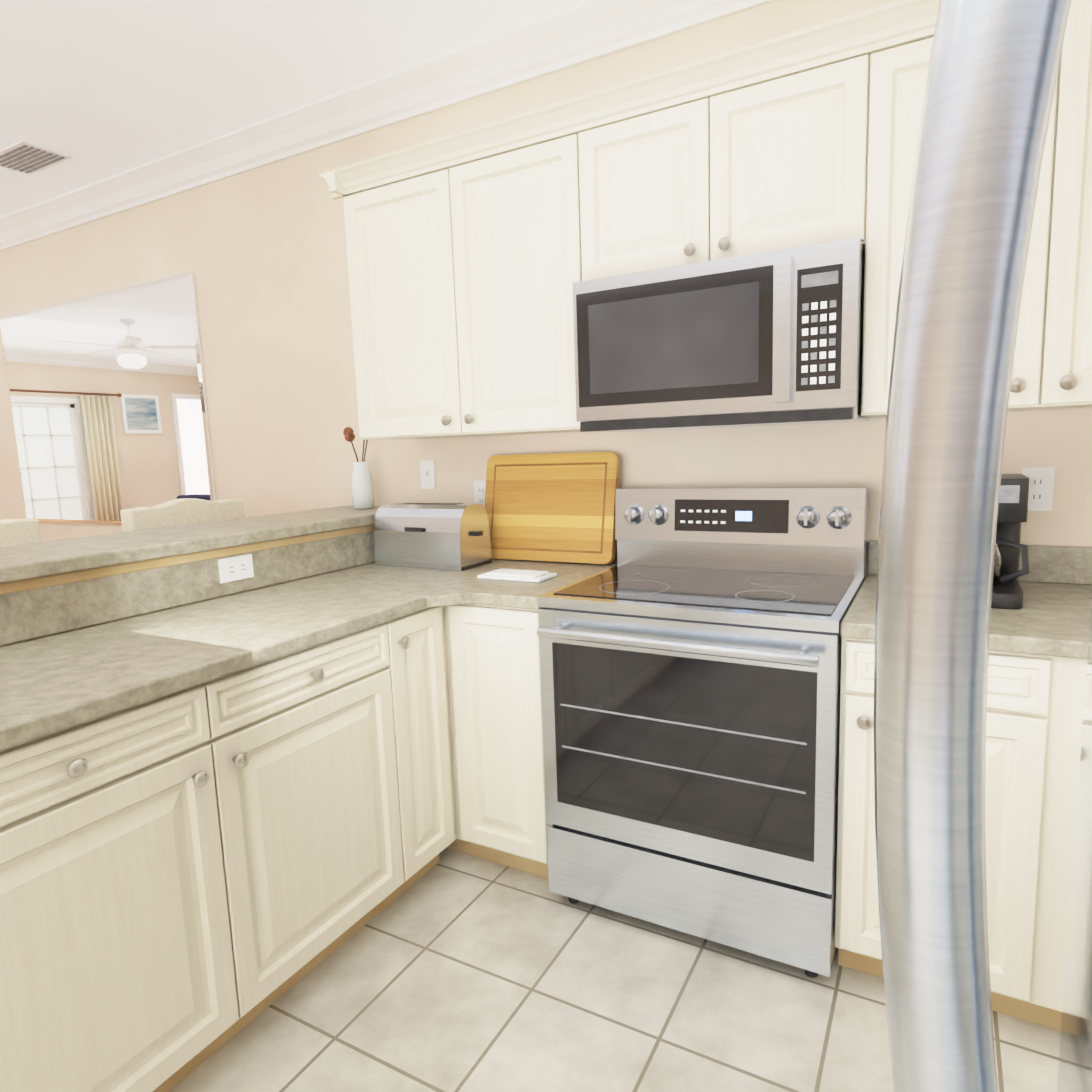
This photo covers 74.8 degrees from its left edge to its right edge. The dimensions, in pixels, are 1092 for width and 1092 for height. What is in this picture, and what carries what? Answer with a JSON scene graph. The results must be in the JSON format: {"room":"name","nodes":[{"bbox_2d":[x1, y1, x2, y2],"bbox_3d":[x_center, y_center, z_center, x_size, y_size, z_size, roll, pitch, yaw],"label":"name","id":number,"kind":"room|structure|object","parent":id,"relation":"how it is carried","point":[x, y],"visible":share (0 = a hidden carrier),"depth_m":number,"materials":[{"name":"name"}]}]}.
{"room":"kitchen","nodes":[
{"label":"kitchen","id":0,"kind":"room"},
{"bbox_2d":[0,0,586,216],"bbox_3d":[-4.105,-1.553,1.843,11.030,0.100,5.240,2,9,29],"label":"ceiling","id":1,"kind":"structure","parent":0,"point":[97,90],"depth_m":2.50,"materials":[{"name":"paint"}]},
{"bbox_2d":[0,140,71,174],"bbox_3d":[-2.347,-1.747,3.224,0.360,0.011,0.200,2,9,29],"label":"ceiling vent","id":2,"kind":"object","parent":1,"relation":"in","point":[22,156],"visible":0.98,"depth_m":3.21,"materials":[{"name":"grey plastic"}]},
{"bbox_2d":[0,0,1091,577],"bbox_3d":[-2.820,-0.514,4.248,11.030,2.700,0.120,2,9,29],"label":"wall","id":3,"kind":"structure","parent":0,"point":[260,252],"depth_m":3.06,"materials":[{"name":"paint"}]},
{"bbox_2d":[0,272,215,524],"bbox_3d":[-2.464,-0.731,3.935,1.820,1.230,0.016,2,9,29],"label":"wall mirror","id":4,"kind":"object","parent":3,"relation":"attached to","point":[107,395],"visible":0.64,"depth_m":3.86,"materials":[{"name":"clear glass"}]},
{"bbox_2d":[0,0,774,250],"bbox_3d":[-2.918,-1.777,3.978,10.790,0.120,0.100,2,9,29],"label":"crown molding","id":5,"kind":"structure","parent":3,"relation":"attached to","point":[582,32],"depth_m":2.63,"materials":[{"name":"white paint"}]},
{"bbox_2d":[420,460,435,488],"bbox_3d":[-0.484,-0.289,2.897,0.072,0.116,0.020,2,9,29],"label":"light switch","id":6,"kind":"object","parent":3,"relation":"attached to","point":[427,473],"visible":1,"depth_m":2.90,"materials":[{"name":"white plastic"}]},
{"bbox_2d":[335,100,582,439],"bbox_3d":[-0.220,-0.844,2.482,0.922,0.904,0.330,2,9,29],"label":"upper cabinet","id":7,"kind":"object","parent":3,"relation":"attached to","point":[475,254],"depth_m":2.31,"materials":[{"name":"white wood"}]},
{"bbox_2d":[473,481,485,505],"bbox_3d":[-0.251,-0.197,2.788,0.072,0.116,0.009,2,9,29],"label":"electrical outlet","id":8,"kind":"object","parent":3,"relation":"attached to","point":[479,491],"visible":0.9,"depth_m":2.79,"materials":[{"name":"white plastic"}]},
{"bbox_2d":[579,16,874,280],"bbox_3d":[0.514,-1.022,2.044,0.772,0.485,0.330,2,9,29],"label":"upper cabinet","id":9,"kind":"object","parent":3,"relation":"attached to","point":[771,148],"depth_m":1.87,"materials":[{"name":"white wood"}]},
{"bbox_2d":[573,237,869,431],"bbox_3d":[0.506,-0.560,2.064,0.762,0.425,0.427,2,9,29],"label":"over-the-range microwave","id":10,"kind":"object","parent":9,"relation":"attached to","point":[772,338],"visible":1,"depth_m":1.87,"materials":[{"name":"silver metal"}]},
{"bbox_2d":[861,0,1091,417],"bbox_3d":[1.187,-0.787,1.705,0.750,0.904,0.330,2,9,29],"label":"upper cabinet","id":11,"kind":"object","parent":3,"relation":"attached to","point":[1052,364],"depth_m":1.61,"materials":[{"name":"white wood"}]},
{"bbox_2d":[1022,467,1054,510],"bbox_3d":[1.319,-0.152,1.918,0.072,0.116,0.009,2,9,29],"label":"electrical outlet","id":12,"kind":"object","parent":3,"relation":"attached to","point":[1041,488],"visible":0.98,"depth_m":1.91,"materials":[{"name":"white plastic"}]},
{"bbox_2d":[169,848,1060,1091],"bbox_3d":[-0.610,1.338,0.345,3.260,0.060,5.240,2,9,29],"label":"floor","id":13,"kind":"structure","parent":0,"point":[453,971],"depth_m":1.68,"materials":[{"name":"beige tile"}]},
{"bbox_2d":[0,562,374,647],"bbox_3d":[-1.326,0.610,1.707,0.175,1.061,3.133,2,9,29],"label":"wall","id":14,"kind":"structure","parent":13,"relation":"on","point":[171,608],"depth_m":1.98,"materials":[{"name":"beige stone"}]},
{"bbox_2d":[0,506,379,582],"bbox_3d":[-1.441,0.063,1.665,0.460,0.037,3.167,2,9,29],"label":"breakfast bar","id":15,"kind":"object","parent":14,"relation":"on","point":[29,561],"visible":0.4,"depth_m":2.05,"materials":[{"name":"stone"}]},
{"bbox_2d":[343,427,373,508],"bbox_3d":[-0.751,-0.343,2.900,0.138,0.382,0.102,2,9,29],"label":"vase","id":16,"kind":"object","parent":15,"relation":"on","point":[362,489],"visible":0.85,"depth_m":2.88,"materials":[{"name":"white ceramic"}]},
{"bbox_2d":[0,618,411,1091],"bbox_3d":[-0.899,0.699,1.638,0.520,0.876,1.083,2,9,29],"label":"base cabinet","id":17,"kind":"object","parent":13,"relation":"on","point":[192,878],"depth_m":1.44,"materials":[{"name":"white wood"}]},
{"bbox_2d":[0,524,616,750],"bbox_3d":[-0.858,0.192,1.398,0.917,0.182,3.102,2,9,29],"label":"countertop","id":18,"kind":"structure","parent":17,"relation":"on","point":[53,684],"depth_m":1.80,"materials":[{"name":"stone"}]},
{"bbox_2d":[218,554,253,582],"bbox_3d":[-0.937,0.068,2.164,0.009,0.072,0.116,2,9,29],"label":"outlet","id":19,"kind":"object","parent":18,"relation":"attached to","point":[235,568],"visible":1,"depth_m":2.16,"materials":[{"name":"white plastic"}]},
{"bbox_2d":[374,503,491,570],"bbox_3d":[-0.408,-0.044,2.593,0.411,0.221,0.196,2,9,29],"label":"bread box","id":20,"kind":"object","parent":18,"relation":"on","point":[448,536],"visible":1,"depth_m":2.51,"materials":[{"name":"silver metal"}]},
{"bbox_2d":[477,568,556,582],"bbox_3d":[-0.093,0.091,2.277,0.230,0.019,0.120,2,9,29],"label":"cloth","id":21,"kind":"object","parent":18,"relation":"on","point":[520,575],"visible":0.98,"depth_m":2.24,"materials":[{"name":"white fabric"}]},
{"bbox_2d":[484,452,619,563],"bbox_3d":[0.007,-0.138,2.565,0.530,0.383,0.101,2,9,29],"label":"cutting board","id":22,"kind":"object","parent":18,"relation":"on","point":[558,507],"visible":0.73,"depth_m":2.54,"materials":[{"name":"brown wood"}]},
{"bbox_2d":[396,606,456,884],"bbox_3d":[-0.571,0.607,2.225,0.520,0.876,0.273,2,9,29],"label":"base cabinet","id":23,"kind":"object","parent":13,"relation":"on","point":[420,634],"depth_m":2.10,"materials":[{"name":"white wood"}]},
{"bbox_2d":[444,606,463,852],"bbox_3d":[-0.379,0.547,2.611,0.581,0.876,0.637,2,9,29],"label":"base cabinet","id":24,"kind":"object","parent":13,"relation":"on","point":[455,845],"depth_m":2.22,"materials":[{"name":"white wood"}]},
{"bbox_2d":[448,604,549,878],"bbox_3d":[0.016,0.563,2.393,0.322,0.876,0.637,2,9,29],"label":"base cabinet","id":25,"kind":"object","parent":13,"relation":"on","point":[497,688],"depth_m":2.12,"materials":[{"name":"white wood"}]},
{"bbox_2d":[537,488,868,977],"bbox_3d":[0.463,0.440,2.061,0.768,1.177,0.714,2,9,29],"label":"range","id":26,"kind":"object","parent":13,"relation":"on","point":[690,648],"visible":1,"depth_m":1.84,"materials":[{"name":"silver metal"}]},
{"bbox_2d":[835,637,1086,1029],"bbox_3d":[1.021,0.604,1.838,0.431,0.876,0.637,2,9,29],"label":"base cabinet","id":27,"kind":"object","parent":13,"relation":"on","point":[1034,720],"depth_m":1.51,"materials":[{"name":"white wood"}]},
{"bbox_2d":[874,0,1091,1091],"bbox_3d":[0.338,0.450,-0.196,0.862,1.780,0.900,2,9,29],"label":"fridge","id":28,"kind":"object","parent":13,"relation":"on","point":[990,87],"visible":1,"depth_m":0.28,"materials":[{"name":"grey metal"}]},
{"bbox_2d":[1060,688,1084,1030],"bbox_3d":[1.477,0.623,1.586,0.612,0.876,0.637,2,9,29],"label":"base cabinet","id":29,"kind":"object","parent":13,"relation":"on","point":[1084,688],"depth_m":1.46,"materials":[{"name":"white wood"}]},
{"bbox_2d":[840,540,1091,658],"bbox_3d":[1.267,0.112,1.615,1.043,0.135,0.652,2,9,29],"label":"countertop","id":30,"kind":"structure","parent":29,"relation":"on","point":[1051,617],"depth_m":1.65,"materials":[{"name":"stone"}]},
{"bbox_2d":[991,474,1028,608],"bbox_3d":[1.052,-0.022,1.771,0.234,0.300,0.240,2,9,29],"label":"coffee maker","id":31,"kind":"object","parent":30,"relation":"on","point":[1007,592],"visible":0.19,"depth_m":1.66,"materials":[{"name":"black plastic"}]},
{"bbox_3d":[-5.435,1.141,3.009,7.770,0.060,5.240,2,9,29],"label":"floor","id":32,"kind":"structure","parent":0,"visible":0},
{"bbox_2d":[0,519,41,546],"bbox_3d":[-1.613,0.507,2.116,0.435,1.174,0.480,2,9,29],"label":"bar stool","id":33,"kind":"object","parent":32,"relation":"on","point":[13,532],"visible":0.12,"depth_m":2.27,"materials":[{"name":"beige fabric"}]},
{"bbox_2d":[120,498,244,531],"bbox_3d":[-1.236,0.401,2.791,0.435,1.174,0.480,2,9,29],"label":"bar stool","id":34,"kind":"object","parent":32,"relation":"on","point":[180,512],"visible":0.17,"depth_m":2.75,"materials":[{"name":"beige fabric"}]}
]}

